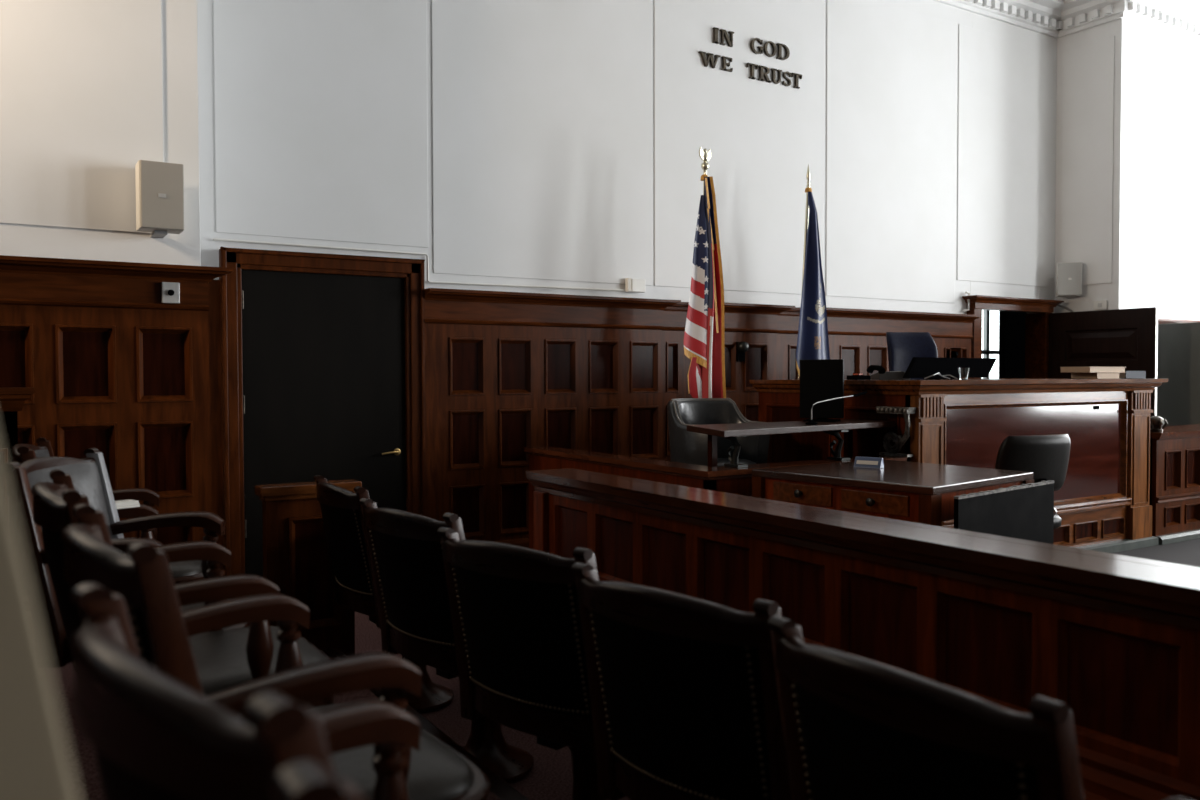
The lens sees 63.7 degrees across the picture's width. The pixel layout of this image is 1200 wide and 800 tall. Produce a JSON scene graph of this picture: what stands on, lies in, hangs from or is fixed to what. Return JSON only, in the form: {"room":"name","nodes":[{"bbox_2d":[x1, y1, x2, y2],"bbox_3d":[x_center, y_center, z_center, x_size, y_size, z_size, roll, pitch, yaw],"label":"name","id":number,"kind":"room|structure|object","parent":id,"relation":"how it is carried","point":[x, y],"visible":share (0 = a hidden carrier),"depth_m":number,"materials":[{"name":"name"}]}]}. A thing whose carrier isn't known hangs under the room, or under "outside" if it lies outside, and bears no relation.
{"room":"courtroom","nodes":[
{"label":"courtroom","id":0,"kind":"room"},
{"bbox_2d":[0,0,200,265],"bbox_3d":[-4.342,-1.485,4.288,4.668,5.350,0.757,-1,2,-32],"label":"wall","id":1,"kind":"structure","parent":0,"point":[90,90],"depth_m":4.94,"materials":[{"name":"paint"}]},
{"bbox_2d":[0,255,232,544],"bbox_3d":[-4.035,0.264,3.976,4.800,1.868,0.183,-1,2,-32],"label":"wall paneling","id":2,"kind":"structure","parent":1,"relation":"attached to","point":[117,370],"depth_m":4.97,"materials":[{"name":"brown wood"}]},
{"bbox_2d":[135,160,183,237],"bbox_3d":[-2.294,-1.039,5.021,0.210,0.362,0.219,-1,2,-32],"label":"wall speaker","id":3,"kind":"object","parent":1,"relation":"attached to","point":[159,185],"visible":1,"depth_m":4.93,"materials":[{"name":"beige plastic"}]},
{"bbox_2d":[161,282,179,303],"bbox_3d":[-2.250,-0.562,5.059,0.086,0.110,0.050,-1,2,-32],"label":"switch","id":4,"kind":"object","parent":1,"relation":"attached to","point":[170,291],"visible":1,"depth_m":5.05,"materials":[{"name":"silver metal"}]},
{"bbox_2d":[48,538,1199,799],"bbox_3d":[3.764,1.183,3.818,18.000,0.001,16.600,-1,2,-32],"label":"floor","id":5,"kind":"structure","parent":0,"point":[550,777],"depth_m":3.61,"materials":[{"name":"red carpet"}]},
{"bbox_2d":[0,387,34,486],"bbox_3d":[-3.076,0.584,3.538,1.745,1.243,0.160,-1,2,-32],"label":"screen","id":6,"kind":"object","parent":5,"relation":"on","point":[12,400],"visible":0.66,"depth_m":3.92,"materials":[{"name":"brown wood"}]},
{"bbox_2d":[54,648,528,799],"bbox_3d":[-1.046,1.189,0.350,3.765,0.190,6.060,-1,2,-32],"label":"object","id":7,"kind":"structure","parent":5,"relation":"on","point":[81,752],"depth_m":2.87,"materials":[{"name":"red carpet"}]},
{"bbox_2d":[0,456,77,799],"bbox_3d":[-0.339,0.488,0.277,0.385,1.208,0.020,-1,2,-32],"label":"wall","id":8,"kind":"structure","parent":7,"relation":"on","point":[34,760],"depth_m":0.34,"materials":[{"name":"beige paint"}]},
{"bbox_2d":[11,437,203,584],"bbox_3d":[-1.667,0.577,3.324,0.603,0.884,0.554,-1,2,-24],"label":"armchair","id":9,"kind":"object","parent":7,"relation":"on","point":[182,571],"visible":0.14,"depth_m":3.22,"materials":[{"name":"brown wood"}]},
{"bbox_2d":[34,447,49,457],"bbox_3d":[-1.855,0.360,3.233,0.127,0.382,0.456,-1,2,-24],"label":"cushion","id":10,"kind":"object","parent":9,"relation":"on","point":[38,451],"depth_m":3.37,"materials":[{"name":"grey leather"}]},
{"bbox_2d":[115,499,139,508],"bbox_3d":[-1.514,0.330,3.046,0.063,0.020,0.103,1,2,41],"label":"folded paper","id":11,"kind":"object","parent":9,"relation":"on","point":[121,504],"visible":0.55,"depth_m":3.04,"materials":[{"name":"white paper"}]},
{"bbox_2d":[3,448,250,667],"bbox_3d":[-1.264,0.592,2.698,0.603,0.884,0.554,0,1,-5],"label":"armchair","id":12,"kind":"object","parent":7,"relation":"on","point":[89,475],"visible":0.34,"depth_m":2.49,"materials":[{"name":"brown wood"}]},
{"bbox_2d":[27,460,113,538],"bbox_3d":[-1.471,0.374,2.674,0.127,0.382,0.456,0,1,-5],"label":"cushion","id":13,"kind":"object","parent":12,"relation":"on","point":[90,478],"depth_m":2.81,"materials":[{"name":"grey leather"}]},
{"bbox_2d":[31,469,333,708],"bbox_3d":[-0.925,0.605,2.174,0.603,0.884,0.554,-1,2,-32],"label":"armchair","id":14,"kind":"object","parent":7,"relation":"on","point":[229,658],"visible":0.37,"depth_m":2.01,"materials":[{"name":"brown wood"}]},
{"bbox_2d":[55,484,67,495],"bbox_3d":[-1.101,0.389,2.058,0.127,0.382,0.456,-1,2,-32],"label":"cushion","id":15,"kind":"object","parent":14,"relation":"on","point":[59,488],"depth_m":2.17,"materials":[{"name":"leather"}]},
{"bbox_2d":[70,582,420,799],"bbox_3d":[-0.189,0.633,0.992,0.603,0.884,0.554,-1,2,-41],"label":"armchair","id":16,"kind":"object","parent":7,"relation":"on","point":[153,736],"visible":0.98,"depth_m":0.72,"materials":[{"name":"brown wood"}]},
{"bbox_2d":[109,619,127,649],"bbox_3d":[-0.345,0.418,0.850,0.127,0.382,0.456,-1,2,-41],"label":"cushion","id":17,"kind":"object","parent":16,"relation":"on","point":[118,628],"depth_m":0.99,"materials":[{"name":"leather"}]},
{"bbox_2d":[61,504,489,799],"bbox_3d":[-0.534,0.619,1.589,0.603,0.884,0.554,-1,2,-36],"label":"armchair","id":18,"kind":"object","parent":7,"relation":"on","point":[143,577],"visible":0.35,"depth_m":1.40,"materials":[{"name":"brown wood"}]},
{"bbox_2d":[91,525,144,620],"bbox_3d":[-0.701,0.403,1.462,0.127,0.382,0.456,-1,2,-36],"label":"cushion","id":19,"kind":"object","parent":18,"relation":"on","point":[111,569],"depth_m":1.28,"materials":[{"name":"leather"}]},
{"bbox_2d":[270,760,364,799],"bbox_3d":[0.170,0.645,0.468,0.603,0.884,0.554,-1,2,-32],"label":"armchair","id":20,"kind":"object","parent":7,"relation":"on","point":[305,779],"visible":1,"depth_m":0.52,"materials":[{"name":"brown wood"}]},
{"bbox_2d":[255,479,361,655],"bbox_3d":[-1.185,0.765,3.947,0.405,0.850,0.110,-1,2,-32],"label":"wall","id":21,"kind":"structure","parent":5,"relation":"on","point":[296,558],"depth_m":3.94,"materials":[{"name":"brown wood"}]},
{"bbox_2d":[314,475,453,711],"bbox_3d":[-0.783,0.742,3.777,0.603,0.884,0.554,-1,2,-34],"label":"armchair","id":22,"kind":"object","parent":5,"relation":"on","point":[341,509],"visible":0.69,"depth_m":3.56,"materials":[{"name":"black leather"}]},
{"bbox_2d":[359,498,533,781],"bbox_3d":[-0.415,0.758,3.113,0.603,0.884,0.554,-2,2,-44],"label":"armchair","id":23,"kind":"object","parent":5,"relation":"on","point":[405,548],"visible":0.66,"depth_m":2.93,"materials":[{"name":"black leather"}]},
{"bbox_2d":[437,527,607,799],"bbox_3d":[-0.063,0.771,2.546,0.554,0.884,0.603,1,2,40],"label":"armchair","id":24,"kind":"object","parent":5,"relation":"on","point":[521,658],"visible":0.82,"depth_m":2.33,"materials":[{"name":"black leather"}]},
{"bbox_2d":[571,562,792,799],"bbox_3d":[0.300,0.784,2.033,0.603,0.884,0.554,-2,2,-44],"label":"armchair","id":25,"kind":"object","parent":5,"relation":"on","point":[685,691],"visible":0.88,"depth_m":1.80,"materials":[{"name":"black leather"}]},
{"bbox_2d":[756,648,764,715],"bbox_3d":[0.151,0.569,1.883,0.127,0.382,0.456,-2,2,-44],"label":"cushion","id":26,"kind":"object","parent":25,"relation":"on","point":[760,652],"depth_m":1.72,"materials":[{"name":"leather"}]},
{"bbox_2d":[684,147,725,397],"bbox_3d":[0.774,-0.369,7.097,0.304,2.950,0.300,0,1,12],"label":"flag","id":27,"kind":"object","parent":5,"relation":"on","point":[704,341],"visible":0.94,"depth_m":7.04,"materials":[{"name":"multicoloured fabric"}]},
{"bbox_2d":[524,446,906,548],"bbox_3d":[0.666,0.733,6.343,1.538,0.783,2.068,-1,2,-32],"label":"wooden partition","id":28,"kind":"object","parent":5,"relation":"on","point":[726,479],"visible":0.13,"depth_m":5.61,"materials":[{"name":"brown wood"}]},
{"bbox_2d":[796,164,829,378],"bbox_3d":[1.696,-0.415,7.842,0.315,3.000,0.314,0,2,19],"label":"state flag","id":29,"kind":"object","parent":5,"relation":"on","point":[812,341],"visible":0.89,"depth_m":7.78,"materials":[{"name":"blue fabric"}]},
{"bbox_2d":[526,468,1199,799],"bbox_3d":[1.405,0.814,1.959,0.246,0.845,6.183,-1,2,-32],"label":"rail","id":30,"kind":"object","parent":5,"relation":"on","point":[1001,621],"visible":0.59,"depth_m":2.57,"materials":[{"name":"brown wood"}]},
{"bbox_2d":[752,460,1033,526],"bbox_3d":[1.545,0.763,4.988,1.094,0.788,1.099,-1,2,-32],"label":"table","id":31,"kind":"object","parent":5,"relation":"on","point":[924,493],"visible":0.45,"depth_m":4.73,"materials":[{"name":"brown wood"}]},
{"bbox_2d":[854,457,883,468],"bbox_3d":[1.448,0.336,5.200,0.150,0.055,0.058,1,2,38],"label":"name plate","id":32,"kind":"object","parent":31,"relation":"on","point":[863,462],"visible":1,"depth_m":5.18,"materials":[{"name":"blue"}]},
{"bbox_2d":[750,378,1167,552],"bbox_3d":[2.677,0.472,7.156,2.776,1.253,1.536,-1,2,-32],"label":"bench","id":33,"kind":"object","parent":5,"relation":"on","point":[1102,502],"visible":0.59,"depth_m":6.76,"materials":[{"name":"brown wood"}]},
{"bbox_2d":[847,373,870,379],"bbox_3d":[1.715,-0.156,6.395,0.120,0.045,0.102,-1,2,-32],"label":"box","id":34,"kind":"object","parent":33,"relation":"on","point":[856,376],"visible":1,"depth_m":6.35,"materials":[{"name":"black plastic"}]},
{"bbox_2d":[867,365,910,379],"bbox_3d":[1.939,-0.185,6.480,0.229,0.099,0.224,0,1,-7],"label":"telephone","id":35,"kind":"object","parent":33,"relation":"on","point":[882,374],"visible":0.9,"depth_m":6.39,"materials":[{"name":"grey plastic"}]},
{"bbox_2d":[876,406,916,456],"bbox_3d":[1.823,0.194,5.967,0.094,0.303,0.255,-1,2,-32],"label":"corbel","id":36,"kind":"object","parent":33,"relation":"attached to","point":[899,441],"visible":1,"depth_m":5.94,"materials":[{"name":"grey metal"}]},
{"bbox_2d":[924,372,957,378],"bbox_3d":[2.226,-0.159,6.333,0.285,0.046,0.077,-1,2,-32],"label":"cable","id":37,"kind":"object","parent":33,"relation":"on","point":[938,373],"visible":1,"depth_m":6.37,"materials":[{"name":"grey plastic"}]},
{"bbox_2d":[903,357,996,379],"bbox_3d":[2.369,-0.215,6.634,0.943,0.148,0.174,-1,2,-34],"label":"monitor","id":38,"kind":"object","parent":33,"relation":"on","point":[919,367],"visible":0.96,"depth_m":6.54,"materials":[{"name":"black plastic"}]},
{"bbox_2d":[958,368,968,379],"bbox_3d":[2.393,-0.173,6.350,0.068,0.078,0.067,-1,2,-32],"label":"drinking glass","id":39,"kind":"object","parent":33,"relation":"on","point":[963,372],"visible":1,"depth_m":6.33,"materials":[{"name":"clear glass"}]},
{"bbox_2d":[1071,372,1119,378],"bbox_3d":[3.679,-0.180,7.160,0.301,0.047,0.200,-1,2,-32],"label":"book","id":40,"kind":"object","parent":33,"relation":"on","point":[1098,375],"visible":0.85,"depth_m":7.08,"materials":[{"name":"beige paper"}]},
{"bbox_2d":[1061,366,1124,372],"bbox_3d":[3.653,-0.224,7.143,0.501,0.044,0.220,-1,2,-34],"label":"book","id":41,"kind":"object","parent":40,"relation":"on","point":[1091,369],"visible":1,"depth_m":7.03,"materials":[{"name":"beige paper"}]},
{"bbox_2d":[1115,371,1145,378],"bbox_3d":[3.984,-0.193,7.351,0.270,0.060,0.201,-1,2,-32],"label":"book","id":42,"kind":"object","parent":33,"relation":"on","point":[1127,374],"visible":0.61,"depth_m":7.25,"materials":[{"name":"black paper"}]},
{"bbox_2d":[767,616,1191,799],"bbox_3d":[0.625,0.796,1.506,0.603,0.884,0.554,-1,2,-32],"label":"armchair","id":43,"kind":"object","parent":5,"relation":"on","point":[856,727],"visible":1,"depth_m":1.30,"materials":[{"name":"black leather"}]},
{"bbox_2d":[1033,766,1038,799],"bbox_3d":[0.449,0.581,1.391,0.127,0.382,0.456,-1,2,-32],"label":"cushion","id":44,"kind":"object","parent":43,"relation":"on","point":[1035,768],"depth_m":1.20,"materials":[{"name":"leather"}]},
{"bbox_2d":[995,434,1070,528],"bbox_3d":[2.414,0.665,5.711,0.579,0.943,0.608,-1,2,-20],"label":"office chair","id":45,"kind":"object","parent":5,"relation":"on","point":[1046,456],"visible":0.37,"depth_m":5.44,"materials":[{"name":"black leather"}]},
{"bbox_2d":[1149,424,1199,544],"bbox_3d":[4.950,0.650,8.010,2.010,0.843,0.510,-1,2,-32],"label":"wood paneling","id":46,"kind":"structure","parent":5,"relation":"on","point":[1174,497],"depth_m":7.46,"materials":[{"name":"brown wood"}]},
{"bbox_2d":[1150,416,1167,431],"bbox_3d":[4.279,0.183,7.429,0.168,0.120,0.152,-1,2,-32],"label":"finial","id":47,"kind":"object","parent":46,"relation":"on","point":[1156,422],"visible":0.87,"depth_m":7.39,"materials":[{"name":"brown metal"}]},
{"bbox_2d":[1150,424,1199,439],"bbox_3d":[4.945,0.256,8.007,2.010,0.055,0.495,-1,2,-32],"label":"countertop","id":48,"kind":"structure","parent":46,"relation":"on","point":[1180,431],"depth_m":7.47,"materials":[{"name":"brown wood"}]},
{"bbox_2d":[1157,322,1199,425],"bbox_3d":[6.178,0.119,9.957,0.840,1.798,0.605,-1,2,-32],"label":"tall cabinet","id":49,"kind":"object","parent":5,"relation":"on","point":[1178,399],"visible":0.34,"depth_m":9.71,"materials":[{"name":"grey metal"}]},
{"bbox_3d":[2.513,0.892,7.486,2.200,0.398,0.950,-1,2,-32],"label":"platform","id":50,"kind":"object","parent":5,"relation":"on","visible":0},
{"bbox_2d":[886,332,937,379],"bbox_3d":[2.470,0.077,7.353,0.616,1.208,0.681,0,1,-10],"label":"chair","id":51,"kind":"object","parent":50,"relation":"on","point":[902,347],"visible":0.21,"depth_m":7.52,"materials":[{"name":"blue leather"}]},
{"bbox_3d":[0.860,0.998,6.228,1.340,0.258,1.260,-1,2,-32],"label":"platform","id":52,"kind":"object","parent":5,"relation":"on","visible":0},
{"bbox_2d":[667,398,769,466],"bbox_3d":[0.751,0.429,6.359,0.654,0.869,0.610,-1,2,-37],"label":"chair","id":53,"kind":"object","parent":52,"relation":"on","point":[688,447],"visible":0.6,"depth_m":6.40,"materials":[{"name":"leather"}]},
{"bbox_2d":[687,419,894,467],"bbox_3d":[1.147,0.511,5.671,1.544,0.738,0.570,-1,2,-32],"label":"desk","id":54,"kind":"object","parent":52,"relation":"on","point":[730,432],"visible":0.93,"depth_m":5.61,"materials":[{"name":"brown wood"}]},
{"bbox_2d":[800,359,843,421],"bbox_3d":[1.383,-0.060,6.010,0.270,0.385,0.150,1,2,26],"label":"monitor","id":55,"kind":"object","parent":54,"relation":"on","point":[820,379],"visible":1,"depth_m":5.98,"materials":[{"name":"black plastic"}]},
{"bbox_2d":[805,391,866,424],"bbox_3d":[1.406,0.046,5.710,0.491,0.189,0.068,-1,2,-32],"label":"microphone","id":56,"kind":"object","parent":54,"relation":"on","point":[811,422],"visible":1,"depth_m":5.65,"materials":[{"name":"silver plastic"}]},
{"bbox_2d":[197,0,1056,313],"bbox_3d":[1.160,-1.597,8.106,8.850,5.353,0.158,-1,2,-32],"label":"wall","id":57,"kind":"structure","parent":0,"point":[556,143],"depth_m":7.46,"materials":[{"name":"paint"}]},
{"bbox_2d":[208,280,223,575],"bbox_3d":[-2.380,0.212,5.805,0.210,1.870,0.050,-1,2,-32],"label":"trim","id":58,"kind":"structure","parent":57,"relation":"attached to","point":[214,312],"depth_m":5.81,"materials":[{"name":"brown wood"}]},
{"bbox_2d":[219,246,425,576],"bbox_3d":[-1.741,0.104,6.171,1.287,2.064,0.121,-1,2,-32],"label":"door","id":59,"kind":"structure","parent":57,"relation":"in","point":[323,355],"depth_m":6.13,"materials":[{"name":"brown wood"}]},
{"bbox_2d":[213,238,625,290],"bbox_3d":[-1.068,-0.897,6.611,2.985,0.204,0.016,-1,2,-32],"label":"conduit","id":60,"kind":"object","parent":57,"relation":"attached to","point":[214,239],"visible":1,"depth_m":6.51,"materials":[{"name":"white plastic"}]},
{"bbox_2d":[424,288,680,547],"bbox_3d":[-0.298,0.177,7.016,2.065,1.868,0.200,-1,2,-32],"label":"wall paneling","id":61,"kind":"structure","parent":57,"relation":"attached to","point":[506,373],"depth_m":6.87,"materials":[{"name":"brown wood"}]},
{"bbox_2d":[625,278,644,292],"bbox_3d":[0.272,-0.884,7.435,0.160,0.105,0.045,-1,2,-32],"label":"outlet box","id":62,"kind":"object","parent":57,"relation":"attached to","point":[631,285],"visible":1,"depth_m":7.41,"materials":[{"name":"white plastic"}]},
{"bbox_2d":[698,51,720,68],"bbox_3d":[0.886,-2.745,7.800,0.211,0.108,0.023,-1,2,-32],"label":"letter","id":63,"kind":"object","parent":57,"relation":"attached to","point":[713,62],"depth_m":7.79,"materials":[{"name":"brown metal"}]},
{"bbox_2d":[713,27,718,43],"bbox_3d":[0.938,-2.956,7.827,0.048,0.120,0.023,-1,2,-32],"label":"letter","id":64,"kind":"object","parent":57,"relation":"attached to","point":[715,30],"depth_m":7.82,"materials":[{"name":"brown metal"}]},
{"bbox_2d":[720,29,733,46],"bbox_3d":[1.038,-2.958,7.890,0.135,0.120,0.023,-1,2,-32],"label":"letter","id":65,"kind":"object","parent":57,"relation":"attached to","point":[723,32],"depth_m":7.88,"materials":[{"name":"brown metal"}]},
{"bbox_2d":[721,56,732,71],"bbox_3d":[1.039,-2.748,7.896,0.107,0.108,0.023,-1,2,-32],"label":"letter","id":66,"kind":"object","parent":57,"relation":"attached to","point":[724,58],"depth_m":7.88,"materials":[{"name":"brown metal"}]},
{"bbox_2d":[661,302,799,460],"bbox_3d":[1.143,0.148,8.011,1.655,1.868,0.100,-1,2,-32],"label":"wall paneling","id":67,"kind":"structure","parent":57,"relation":"attached to","point":[675,364],"depth_m":7.67,"materials":[{"name":"brown wood"}]},
{"bbox_2d":[736,342,748,361],"bbox_3d":[1.167,-0.396,7.878,0.096,0.162,0.096,-1,2,-32],"label":"wall sensor","id":68,"kind":"object","parent":57,"relation":"attached to","point":[741,347],"visible":1,"depth_m":7.87,"materials":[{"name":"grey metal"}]},
{"bbox_2d":[746,63,757,78],"bbox_3d":[1.269,-2.738,8.041,0.110,0.120,0.023,-1,2,-32],"label":"letter","id":69,"kind":"object","parent":57,"relation":"attached to","point":[747,64],"depth_m":8.03,"materials":[{"name":"brown metal"}]},
{"bbox_2d":[750,38,763,53],"bbox_3d":[1.311,-2.957,8.062,0.130,0.128,0.023,-1,2,-32],"label":"letter","id":70,"kind":"object","parent":57,"relation":"attached to","point":[754,51],"depth_m":8.05,"materials":[{"name":"brown metal"}]},
{"bbox_2d":[724,302,794,421],"bbox_3d":[1.181,0.150,7.947,0.960,1.868,0.200,-1,2,-32],"label":"wall paneling","id":71,"kind":"structure","parent":57,"relation":"attached to","point":[753,324],"depth_m":7.98,"materials":[{"name":"brown wood"}]},
{"bbox_2d":[758,65,771,82],"bbox_3d":[1.385,-2.740,8.114,0.135,0.120,0.023,-1,2,-32],"label":"letter","id":72,"kind":"object","parent":57,"relation":"attached to","point":[762,75],"depth_m":8.09,"materials":[{"name":"brown metal"}]},
{"bbox_2d":[763,41,776,56],"bbox_3d":[1.433,-2.959,8.139,0.130,0.128,0.023,-1,2,-32],"label":"letter","id":73,"kind":"object","parent":57,"relation":"attached to","point":[773,45],"depth_m":8.13,"materials":[{"name":"brown metal"}]},
{"bbox_2d":[771,68,781,83],"bbox_3d":[1.496,-2.742,8.184,0.113,0.120,0.023,-1,2,-32],"label":"letter","id":74,"kind":"object","parent":57,"relation":"attached to","point":[772,69],"depth_m":8.17,"materials":[{"name":"brown metal"}]},
{"bbox_2d":[776,43,789,59],"bbox_3d":[1.558,-2.961,8.218,0.135,0.128,0.023,-1,2,-32],"label":"letter","id":75,"kind":"object","parent":57,"relation":"attached to","point":[780,45],"depth_m":8.20,"materials":[{"name":"brown metal"}]},
{"bbox_2d":[782,71,790,86],"bbox_3d":[1.597,-2.743,8.247,0.083,0.121,0.023,-1,2,-32],"label":"letter","id":76,"kind":"object","parent":57,"relation":"attached to","point":[786,72],"depth_m":8.24,"materials":[{"name":"brown metal"}]},
{"bbox_2d":[791,73,801,88],"bbox_3d":[1.692,-2.746,8.307,0.110,0.120,0.023,-1,2,-32],"label":"letter","id":77,"kind":"object","parent":57,"relation":"attached to","point":[792,74],"depth_m":8.30,"materials":[{"name":"brown metal"}]},
{"bbox_2d":[826,307,980,379],"bbox_3d":[2.725,0.121,8.919,2.210,1.868,0.200,-1,2,-32],"label":"wall paneling","id":78,"kind":"structure","parent":57,"relation":"attached to","point":[857,337],"depth_m":8.80,"materials":[{"name":"brown wood"}]},
{"bbox_2d":[963,291,970,311],"bbox_3d":[3.636,-0.974,9.548,0.087,0.207,0.044,-1,2,-17],"label":"pipe","id":79,"kind":"object","parent":57,"relation":"attached to","point":[966,292],"visible":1,"depth_m":9.54,"materials":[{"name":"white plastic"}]},
{"bbox_2d":[962,295,1157,416],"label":"door","id":80,"kind":"structure","parent":57,"relation":"in","point":[1127,338],"depth_m":9.75,"materials":[{"name":"brown wood"}]},
{"bbox_2d":[934,0,1199,44],"bbox_3d":[0.417,-4.002,6.916,15.600,0.475,0.980,-1,2,-32],"label":"trim","id":81,"kind":"structure","parent":57,"relation":"attached to","point":[1057,19],"depth_m":9.94,"materials":[{"name":"paint"}]},
{"bbox_2d":[954,480,1056,543],"bbox_3d":[1.945,0.789,4.603,0.979,0.750,0.040,-1,2,-41],"label":"monitor","id":82,"kind":"object","parent":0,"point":[1027,511],"visible":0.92,"depth_m":4.60,"materials":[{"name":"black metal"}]},
{"bbox_2d":[999,311,1026,377],"bbox_3d":[4.957,-0.392,12.482,6.500,2.700,3.150,-1,2,-32],"label":"wall","id":83,"kind":"structure","parent":0,"point":[1011,324],"depth_m":11.30,"materials":[{"name":"black"}]},
{"bbox_2d":[982,310,998,377],"bbox_3d":[5.551,-0.623,14.630,3.000,2.150,0.100,-1,2,-32],"label":"window","id":84,"kind":"structure","parent":83,"relation":"in","point":[990,318],"depth_m":15.02,"materials":[{"name":"white glass"}]},
{"bbox_2d":[1055,18,1199,320],"bbox_3d":[5.968,-1.675,10.721,2.225,5.350,0.854,-1,2,-32],"label":"wall","id":85,"kind":"structure","parent":0,"point":[1128,110],"depth_m":10.09,"materials":[{"name":"paint"}]},
{"bbox_2d":[1057,304,1073,311],"bbox_3d":[4.905,-0.952,10.232,0.258,0.148,0.063,1,2,24],"label":"cable","id":86,"kind":"object","parent":85,"relation":"attached to","point":[1059,305],"visible":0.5,"depth_m":10.22,"materials":[{"name":"grey plastic"}]},
{"bbox_2d":[1056,262,1081,296],"bbox_3d":[4.925,-1.262,10.139,0.230,0.344,0.235,0,2,20],"label":"wall speaker","id":87,"kind":"object","parent":85,"relation":"attached to","point":[1068,275],"visible":1,"depth_m":10.04,"materials":[{"name":"white plastic"}]},
{"bbox_2d":[1093,300,1106,309],"bbox_3d":[5.149,-0.977,9.935,0.018,0.090,0.140,-1,2,-32],"label":"wall switch","id":88,"kind":"object","parent":85,"relation":"attached to","point":[1097,305],"visible":1,"depth_m":9.93,"materials":[{"name":"white plastic"}]},
{"bbox_2d":[1158,318,1199,323],"bbox_3d":[6.222,-0.826,10.366,2.200,0.070,0.060,-1,2,-32],"label":"trim","id":89,"kind":"structure","parent":85,"relation":"attached to","point":[1160,321],"depth_m":10.27,"materials":[{"name":"white wood"}]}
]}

